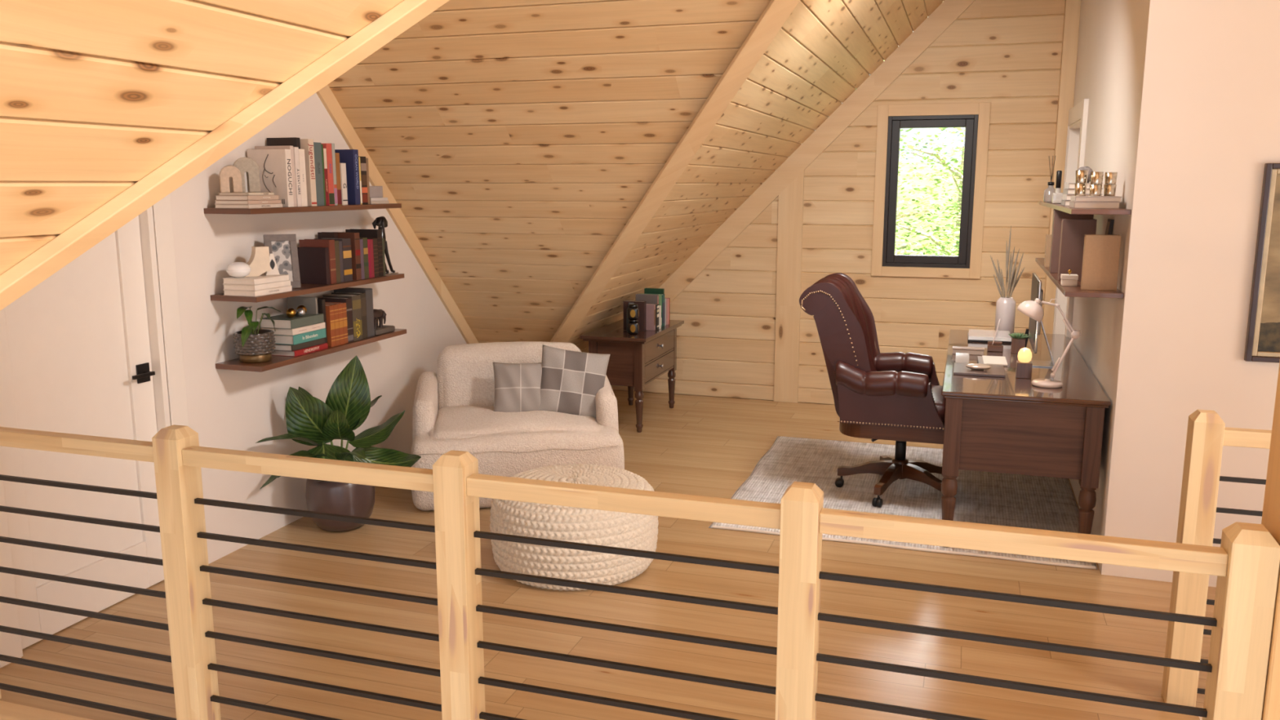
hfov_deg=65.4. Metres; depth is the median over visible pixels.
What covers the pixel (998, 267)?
grass stem
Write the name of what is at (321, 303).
book
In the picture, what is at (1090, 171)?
stone ornament
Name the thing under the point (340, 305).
book
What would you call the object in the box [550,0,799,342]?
ceiling beam
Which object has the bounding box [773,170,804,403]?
trim
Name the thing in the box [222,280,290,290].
book
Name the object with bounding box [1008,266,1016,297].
grass stem
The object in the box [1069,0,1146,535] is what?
wall
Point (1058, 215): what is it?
file box
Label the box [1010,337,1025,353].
pot
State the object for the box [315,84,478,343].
trim
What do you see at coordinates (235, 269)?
ornament
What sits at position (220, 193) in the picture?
book
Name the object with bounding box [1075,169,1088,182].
cup
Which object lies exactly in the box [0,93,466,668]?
wall
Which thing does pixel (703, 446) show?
floor
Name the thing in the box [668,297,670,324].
book
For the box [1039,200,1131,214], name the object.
wall shelf
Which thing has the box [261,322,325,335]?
book
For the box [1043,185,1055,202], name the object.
bottle
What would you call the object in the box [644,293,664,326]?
book
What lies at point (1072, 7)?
trim
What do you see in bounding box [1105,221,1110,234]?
print
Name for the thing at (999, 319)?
pen
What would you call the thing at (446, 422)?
seat cushion
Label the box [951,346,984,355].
book
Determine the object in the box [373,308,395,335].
elephant statue
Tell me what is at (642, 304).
book
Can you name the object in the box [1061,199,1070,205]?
book
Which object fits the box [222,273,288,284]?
book
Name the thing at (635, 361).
nightstand
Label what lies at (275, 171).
book
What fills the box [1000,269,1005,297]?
grass stem
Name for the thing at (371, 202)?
book
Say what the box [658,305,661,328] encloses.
book
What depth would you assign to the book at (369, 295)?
5.40 m
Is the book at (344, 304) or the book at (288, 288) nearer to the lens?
the book at (288, 288)
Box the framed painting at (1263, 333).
[1244,163,1279,362]
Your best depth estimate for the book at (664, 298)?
7.53 m
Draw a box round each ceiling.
[0,0,944,352]
[328,0,770,342]
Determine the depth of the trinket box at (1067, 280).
4.62 m
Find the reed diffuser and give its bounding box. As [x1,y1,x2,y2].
[1043,155,1055,202]
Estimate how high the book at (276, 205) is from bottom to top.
0.017 m
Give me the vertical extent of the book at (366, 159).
0.243 m
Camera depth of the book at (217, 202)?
4.48 m
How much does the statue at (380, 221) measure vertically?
0.323 m
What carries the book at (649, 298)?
on the nightstand
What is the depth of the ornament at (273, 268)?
4.69 m
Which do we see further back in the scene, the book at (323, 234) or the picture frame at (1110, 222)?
the book at (323, 234)
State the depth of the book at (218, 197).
4.48 m
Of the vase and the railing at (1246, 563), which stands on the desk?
the vase
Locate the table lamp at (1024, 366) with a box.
[1015,347,1032,378]
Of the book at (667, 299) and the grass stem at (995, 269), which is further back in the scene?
the book at (667, 299)
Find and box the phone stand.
[955,352,968,363]
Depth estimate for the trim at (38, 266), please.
2.00 m
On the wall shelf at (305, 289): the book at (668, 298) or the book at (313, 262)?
the book at (313, 262)
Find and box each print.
[271,240,293,281]
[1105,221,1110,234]
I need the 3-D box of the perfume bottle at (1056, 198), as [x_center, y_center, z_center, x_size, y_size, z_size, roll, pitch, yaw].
[2.307,-0.953,5.498,0.055,0.180,0.055,3,11,18]
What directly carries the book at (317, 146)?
on the wall shelf at (364, 206)
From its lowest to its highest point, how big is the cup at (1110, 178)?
0.054 m
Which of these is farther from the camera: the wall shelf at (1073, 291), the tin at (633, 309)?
the tin at (633, 309)
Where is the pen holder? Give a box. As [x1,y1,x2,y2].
[986,341,1003,351]
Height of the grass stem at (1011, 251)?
0.428 m
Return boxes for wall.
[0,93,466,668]
[610,0,1065,404]
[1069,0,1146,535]
[1097,0,1279,586]
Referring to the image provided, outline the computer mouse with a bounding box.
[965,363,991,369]
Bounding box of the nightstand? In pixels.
[580,319,684,432]
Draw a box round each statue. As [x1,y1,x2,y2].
[372,216,398,275]
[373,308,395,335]
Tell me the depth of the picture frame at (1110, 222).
4.77 m
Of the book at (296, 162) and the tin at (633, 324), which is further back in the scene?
the tin at (633, 324)
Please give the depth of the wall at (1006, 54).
7.65 m
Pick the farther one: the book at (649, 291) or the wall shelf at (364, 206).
the book at (649, 291)
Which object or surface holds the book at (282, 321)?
on the book at (319, 326)
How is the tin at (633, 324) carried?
on the nightstand
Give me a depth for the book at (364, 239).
5.35 m
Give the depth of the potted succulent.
5.72 m
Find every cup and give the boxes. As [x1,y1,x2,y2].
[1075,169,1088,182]
[1075,182,1087,195]
[1089,184,1102,195]
[1090,171,1103,184]
[1103,184,1116,195]
[1104,172,1117,184]
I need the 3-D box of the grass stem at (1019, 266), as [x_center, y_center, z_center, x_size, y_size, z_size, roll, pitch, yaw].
[2.414,-0.479,6.417,0.080,0.428,0.014,7,12,36]
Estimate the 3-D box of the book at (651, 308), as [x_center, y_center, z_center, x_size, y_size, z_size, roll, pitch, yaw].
[0.043,-0.315,7.311,0.141,0.190,0.040,3,11,18]
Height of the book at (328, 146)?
0.306 m
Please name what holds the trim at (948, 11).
attached to the wall at (1006, 54)
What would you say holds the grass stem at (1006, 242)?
in the vase
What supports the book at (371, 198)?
on the book at (371, 202)
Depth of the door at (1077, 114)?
7.02 m
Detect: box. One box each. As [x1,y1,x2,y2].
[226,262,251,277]
[369,186,382,197]
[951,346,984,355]
[1044,234,1051,266]
[1048,208,1093,273]
[1057,218,1097,281]
[1060,269,1078,286]
[1080,234,1120,290]
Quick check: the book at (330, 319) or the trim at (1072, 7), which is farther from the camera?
the trim at (1072, 7)
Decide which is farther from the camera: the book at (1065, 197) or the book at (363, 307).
the book at (363, 307)
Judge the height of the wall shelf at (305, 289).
0.025 m
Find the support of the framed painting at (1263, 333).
attached to the wall at (1207, 127)
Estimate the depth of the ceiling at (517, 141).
5.22 m
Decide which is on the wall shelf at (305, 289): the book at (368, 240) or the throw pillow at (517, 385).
the book at (368, 240)
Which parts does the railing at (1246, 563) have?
rail, rod, rod, rod, rod, rod, rod, rod, rod, post, rod, rail, rod, rod, rod, rod, rod, rod, post, rod, rod, rail, rod, rod, rod, rod, post, rod, rod, rod, rod, rail, post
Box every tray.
[953,362,1005,377]
[967,328,1011,343]
[967,335,1011,343]
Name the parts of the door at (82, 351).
handle, lever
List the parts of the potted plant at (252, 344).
pot, pot, stem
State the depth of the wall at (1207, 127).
4.21 m
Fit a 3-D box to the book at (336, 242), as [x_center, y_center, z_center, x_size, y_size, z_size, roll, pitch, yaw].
[-1.625,-0.507,5.134,0.160,0.215,0.036,3,11,18]
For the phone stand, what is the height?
0.034 m
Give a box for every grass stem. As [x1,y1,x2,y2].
[990,255,1004,297]
[993,275,1003,297]
[996,258,1003,297]
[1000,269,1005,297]
[1004,225,1011,293]
[1005,242,1008,294]
[1006,247,1014,297]
[1007,248,1019,297]
[1008,251,1012,294]
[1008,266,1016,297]
[1008,266,1024,297]
[1010,253,1023,297]
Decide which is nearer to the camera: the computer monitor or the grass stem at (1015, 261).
the computer monitor
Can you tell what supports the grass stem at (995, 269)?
in the vase
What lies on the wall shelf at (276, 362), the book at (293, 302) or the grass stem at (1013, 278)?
the book at (293, 302)
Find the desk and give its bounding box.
[941,329,1111,562]
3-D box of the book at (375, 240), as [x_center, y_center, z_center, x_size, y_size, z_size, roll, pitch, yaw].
[-1.516,-0.562,5.462,0.161,0.210,0.042,3,11,18]
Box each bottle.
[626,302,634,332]
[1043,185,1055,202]
[1051,170,1063,204]
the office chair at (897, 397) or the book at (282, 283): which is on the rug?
the office chair at (897, 397)
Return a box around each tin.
[627,303,639,319]
[627,319,639,334]
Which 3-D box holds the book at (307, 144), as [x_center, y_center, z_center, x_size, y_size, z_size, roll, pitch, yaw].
[-1.693,-0.919,4.895,0.201,0.322,0.044,3,11,18]
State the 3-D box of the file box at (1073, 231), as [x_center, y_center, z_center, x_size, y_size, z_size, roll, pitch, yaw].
[2.133,-0.537,4.868,0.150,0.300,0.075,3,11,18]
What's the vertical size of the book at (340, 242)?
0.212 m
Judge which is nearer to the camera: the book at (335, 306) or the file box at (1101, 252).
the file box at (1101, 252)
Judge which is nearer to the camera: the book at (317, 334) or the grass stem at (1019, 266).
the book at (317, 334)
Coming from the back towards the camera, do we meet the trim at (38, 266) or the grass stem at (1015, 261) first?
the grass stem at (1015, 261)
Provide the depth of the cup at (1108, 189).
4.50 m
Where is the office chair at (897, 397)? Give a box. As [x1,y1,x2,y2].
[799,272,946,507]
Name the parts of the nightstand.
leg, leg, leg, frame, drawer, drawer, leg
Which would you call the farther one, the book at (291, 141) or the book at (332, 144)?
the book at (332, 144)
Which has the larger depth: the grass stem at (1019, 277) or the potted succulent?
the grass stem at (1019, 277)
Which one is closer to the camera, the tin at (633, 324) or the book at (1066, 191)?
the book at (1066, 191)
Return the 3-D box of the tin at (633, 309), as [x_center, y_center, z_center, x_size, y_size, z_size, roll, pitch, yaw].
[-0.047,-0.345,7.112,0.077,0.106,0.077,1,10,6]
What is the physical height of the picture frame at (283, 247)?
0.261 m
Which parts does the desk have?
leg, panel, moulding, leg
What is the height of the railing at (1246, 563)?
1.038 m
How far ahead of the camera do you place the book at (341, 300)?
5.22 m
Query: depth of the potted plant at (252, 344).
4.62 m
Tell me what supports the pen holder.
on the desk
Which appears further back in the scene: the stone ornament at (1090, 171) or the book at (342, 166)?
the book at (342, 166)
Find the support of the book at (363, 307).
on the wall shelf at (276, 362)
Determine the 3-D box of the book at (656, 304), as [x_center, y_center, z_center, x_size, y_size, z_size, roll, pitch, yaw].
[0.071,-0.320,7.349,0.131,0.185,0.050,3,11,18]
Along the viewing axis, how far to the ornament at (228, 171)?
4.49 m
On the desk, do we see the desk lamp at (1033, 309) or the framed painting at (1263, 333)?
the desk lamp at (1033, 309)
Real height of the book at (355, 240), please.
0.248 m
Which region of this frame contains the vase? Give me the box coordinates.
[994,296,1016,333]
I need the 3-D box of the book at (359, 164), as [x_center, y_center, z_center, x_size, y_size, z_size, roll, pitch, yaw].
[-1.553,-0.949,5.278,0.171,0.247,0.014,3,11,18]
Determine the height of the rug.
0.016 m
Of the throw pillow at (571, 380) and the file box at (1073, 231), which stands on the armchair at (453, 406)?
the throw pillow at (571, 380)
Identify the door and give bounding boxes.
[0,194,188,666]
[1052,98,1088,339]
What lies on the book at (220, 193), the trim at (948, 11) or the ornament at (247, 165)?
the ornament at (247, 165)
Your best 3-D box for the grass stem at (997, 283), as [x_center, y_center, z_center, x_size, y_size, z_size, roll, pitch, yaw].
[2.326,-0.412,6.445,0.100,0.286,0.015,1,10,6]
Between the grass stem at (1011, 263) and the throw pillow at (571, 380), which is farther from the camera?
the grass stem at (1011, 263)
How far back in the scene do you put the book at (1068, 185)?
4.93 m
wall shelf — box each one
[203,203,401,214]
[209,273,404,302]
[215,328,406,372]
[1035,257,1124,298]
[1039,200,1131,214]
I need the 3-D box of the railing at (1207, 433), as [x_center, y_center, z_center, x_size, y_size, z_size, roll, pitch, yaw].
[2.285,0.695,3.188,1.016,1.020,0.089,3,11,18]
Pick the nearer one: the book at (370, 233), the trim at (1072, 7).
the book at (370, 233)
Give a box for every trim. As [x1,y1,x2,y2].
[0,0,449,311]
[0,700,91,719]
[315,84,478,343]
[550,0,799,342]
[658,0,975,302]
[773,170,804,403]
[1041,0,1080,333]
[1261,362,1279,719]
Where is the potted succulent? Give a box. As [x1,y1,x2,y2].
[1008,332,1028,353]
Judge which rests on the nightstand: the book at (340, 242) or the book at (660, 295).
the book at (660, 295)
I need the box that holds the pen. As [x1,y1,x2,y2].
[991,319,1000,345]
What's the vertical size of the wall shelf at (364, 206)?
0.025 m
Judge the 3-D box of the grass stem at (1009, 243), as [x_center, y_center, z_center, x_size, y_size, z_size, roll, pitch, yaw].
[2.365,-0.565,6.421,0.013,0.596,0.019,-9,13,-41]
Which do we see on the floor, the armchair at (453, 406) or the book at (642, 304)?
the armchair at (453, 406)
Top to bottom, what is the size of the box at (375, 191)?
0.062 m
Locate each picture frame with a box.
[262,234,301,288]
[1105,218,1114,235]
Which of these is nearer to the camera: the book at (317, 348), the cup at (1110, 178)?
the cup at (1110, 178)
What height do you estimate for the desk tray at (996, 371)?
0.012 m
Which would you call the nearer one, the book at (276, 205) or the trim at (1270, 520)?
the trim at (1270, 520)
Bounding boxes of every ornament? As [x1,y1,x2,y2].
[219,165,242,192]
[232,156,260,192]
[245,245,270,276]
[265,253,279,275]
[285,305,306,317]
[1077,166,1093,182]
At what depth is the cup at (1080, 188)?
4.55 m
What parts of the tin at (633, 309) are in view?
gold panel, lid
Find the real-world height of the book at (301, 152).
0.272 m
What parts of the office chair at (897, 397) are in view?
backrest, leg, nailhead trim, armrest, leg, leg, arm panel, armrest, leg, leg, arm panel, seat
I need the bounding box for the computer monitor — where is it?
[1028,272,1054,367]
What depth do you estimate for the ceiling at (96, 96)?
1.89 m
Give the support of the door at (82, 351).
in the wall at (228, 409)
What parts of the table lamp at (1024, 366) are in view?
bulb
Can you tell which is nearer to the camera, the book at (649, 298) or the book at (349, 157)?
the book at (349, 157)
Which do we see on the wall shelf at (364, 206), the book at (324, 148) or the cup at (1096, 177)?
the book at (324, 148)
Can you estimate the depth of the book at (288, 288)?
4.55 m
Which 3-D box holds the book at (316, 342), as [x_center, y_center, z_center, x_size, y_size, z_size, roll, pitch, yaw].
[-1.717,-0.083,4.940,0.175,0.030,0.262,3,11,18]
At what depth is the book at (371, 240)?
5.40 m
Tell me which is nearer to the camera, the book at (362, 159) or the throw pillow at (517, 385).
the book at (362, 159)
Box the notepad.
[977,355,1007,366]
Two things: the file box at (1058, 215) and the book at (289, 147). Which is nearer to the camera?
the book at (289, 147)
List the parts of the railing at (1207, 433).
post, rod, rod, rod, rod, rod, rod, rod, rail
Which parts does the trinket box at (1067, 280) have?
lid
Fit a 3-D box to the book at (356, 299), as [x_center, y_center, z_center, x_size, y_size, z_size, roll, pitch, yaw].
[-1.584,-0.228,5.316,0.182,0.240,0.078,3,11,18]
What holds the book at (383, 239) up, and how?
on the wall shelf at (305, 289)
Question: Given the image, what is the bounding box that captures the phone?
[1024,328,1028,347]
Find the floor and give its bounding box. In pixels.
[0,389,1216,719]
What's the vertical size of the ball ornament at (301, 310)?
0.050 m
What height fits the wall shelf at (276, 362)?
0.025 m
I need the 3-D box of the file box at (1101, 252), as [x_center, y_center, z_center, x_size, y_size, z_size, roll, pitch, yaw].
[2.055,-0.435,4.449,0.143,0.245,0.050,3,11,18]
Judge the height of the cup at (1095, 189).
0.052 m
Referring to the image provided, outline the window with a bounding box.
[871,102,991,279]
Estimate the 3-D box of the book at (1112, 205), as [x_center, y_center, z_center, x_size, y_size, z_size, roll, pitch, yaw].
[2.071,-0.710,4.551,0.185,0.030,0.240,3,11,18]
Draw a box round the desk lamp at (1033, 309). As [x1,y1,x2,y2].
[1016,297,1081,388]
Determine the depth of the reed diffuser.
5.86 m
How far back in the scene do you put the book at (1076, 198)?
4.45 m
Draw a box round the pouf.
[489,463,658,591]
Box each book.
[214,195,279,199]
[214,200,280,204]
[214,203,282,208]
[217,192,274,195]
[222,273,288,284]
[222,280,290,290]
[222,285,292,297]
[246,149,293,207]
[254,145,297,206]
[259,313,324,328]
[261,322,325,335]
[266,137,300,148]
[271,342,328,356]
[274,328,325,345]
[275,337,324,351]
[286,296,318,314]
[293,146,302,206]
[297,246,330,284]
[298,148,307,206]
[298,239,336,284]
[299,138,316,206]
[313,142,324,205]
[314,237,352,282]
[317,231,337,238]
[317,298,327,342]
[318,296,353,342]
[320,143,334,205]
[320,144,325,205]
[322,293,362,341]
[323,147,328,205]
[324,302,343,345]
[324,302,348,343]
[324,303,339,346]
[324,304,335,346]
[331,143,337,205]
[331,291,367,338]
[333,287,374,337]
[334,149,360,204]
[334,152,342,205]
[334,240,341,283]
[335,231,361,279]
[338,240,343,282]
[339,163,347,204]
[345,228,383,276]
[358,156,362,204]
[359,237,368,278]
[360,156,368,204]
[360,239,364,279]
[365,157,369,204]
[367,237,378,277]
[367,239,371,278]
[369,197,387,200]
[369,200,389,204]
[369,239,374,277]
[382,238,385,275]
[623,300,646,331]
[635,293,658,304]
[644,288,664,293]
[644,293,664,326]
[645,303,655,330]
[653,293,662,326]
[653,303,658,329]
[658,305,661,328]
[664,297,666,325]
[665,297,668,324]
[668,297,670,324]
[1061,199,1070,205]
[1062,194,1102,199]
[1063,188,1102,194]
[1064,182,1102,188]
[1069,200,1119,208]
[1070,195,1121,201]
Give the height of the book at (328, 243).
0.222 m
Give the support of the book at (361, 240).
on the wall shelf at (305, 289)
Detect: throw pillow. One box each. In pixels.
[493,362,542,412]
[537,344,609,418]
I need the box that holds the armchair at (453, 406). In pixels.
[410,341,624,511]
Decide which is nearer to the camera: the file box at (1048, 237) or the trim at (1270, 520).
the trim at (1270, 520)
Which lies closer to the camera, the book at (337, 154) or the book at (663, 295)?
the book at (337, 154)
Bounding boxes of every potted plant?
[233,306,280,363]
[255,355,421,531]
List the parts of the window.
sash, pane, frame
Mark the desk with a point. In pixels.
(1009, 424)
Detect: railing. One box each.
[0,424,1279,719]
[1161,409,1271,706]
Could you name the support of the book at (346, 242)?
on the wall shelf at (305, 289)
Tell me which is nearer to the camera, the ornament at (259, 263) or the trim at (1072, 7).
the ornament at (259, 263)
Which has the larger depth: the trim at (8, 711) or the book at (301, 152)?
the book at (301, 152)
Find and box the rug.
[708,435,1097,569]
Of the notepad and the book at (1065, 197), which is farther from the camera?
the notepad
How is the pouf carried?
on the floor
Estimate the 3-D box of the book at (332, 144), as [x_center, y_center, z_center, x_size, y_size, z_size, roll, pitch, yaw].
[-1.627,-0.942,5.064,0.181,0.308,0.024,3,11,18]
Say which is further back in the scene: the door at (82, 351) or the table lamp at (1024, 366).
the table lamp at (1024, 366)
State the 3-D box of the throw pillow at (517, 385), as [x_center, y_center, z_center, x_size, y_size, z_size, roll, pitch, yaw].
[-0.689,0.169,5.760,0.320,0.306,0.165,-1,10,-4]
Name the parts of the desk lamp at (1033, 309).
lamp shade, arm, arm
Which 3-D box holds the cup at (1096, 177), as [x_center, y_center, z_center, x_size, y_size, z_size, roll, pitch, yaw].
[2.065,-0.822,4.506,0.054,0.056,0.054,3,11,18]
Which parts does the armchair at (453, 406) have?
arm, backrest, arm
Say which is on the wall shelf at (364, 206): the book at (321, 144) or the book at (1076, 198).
the book at (321, 144)
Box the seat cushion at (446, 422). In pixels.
[427,405,601,439]
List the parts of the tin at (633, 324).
gold panel, lid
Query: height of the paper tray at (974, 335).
0.034 m

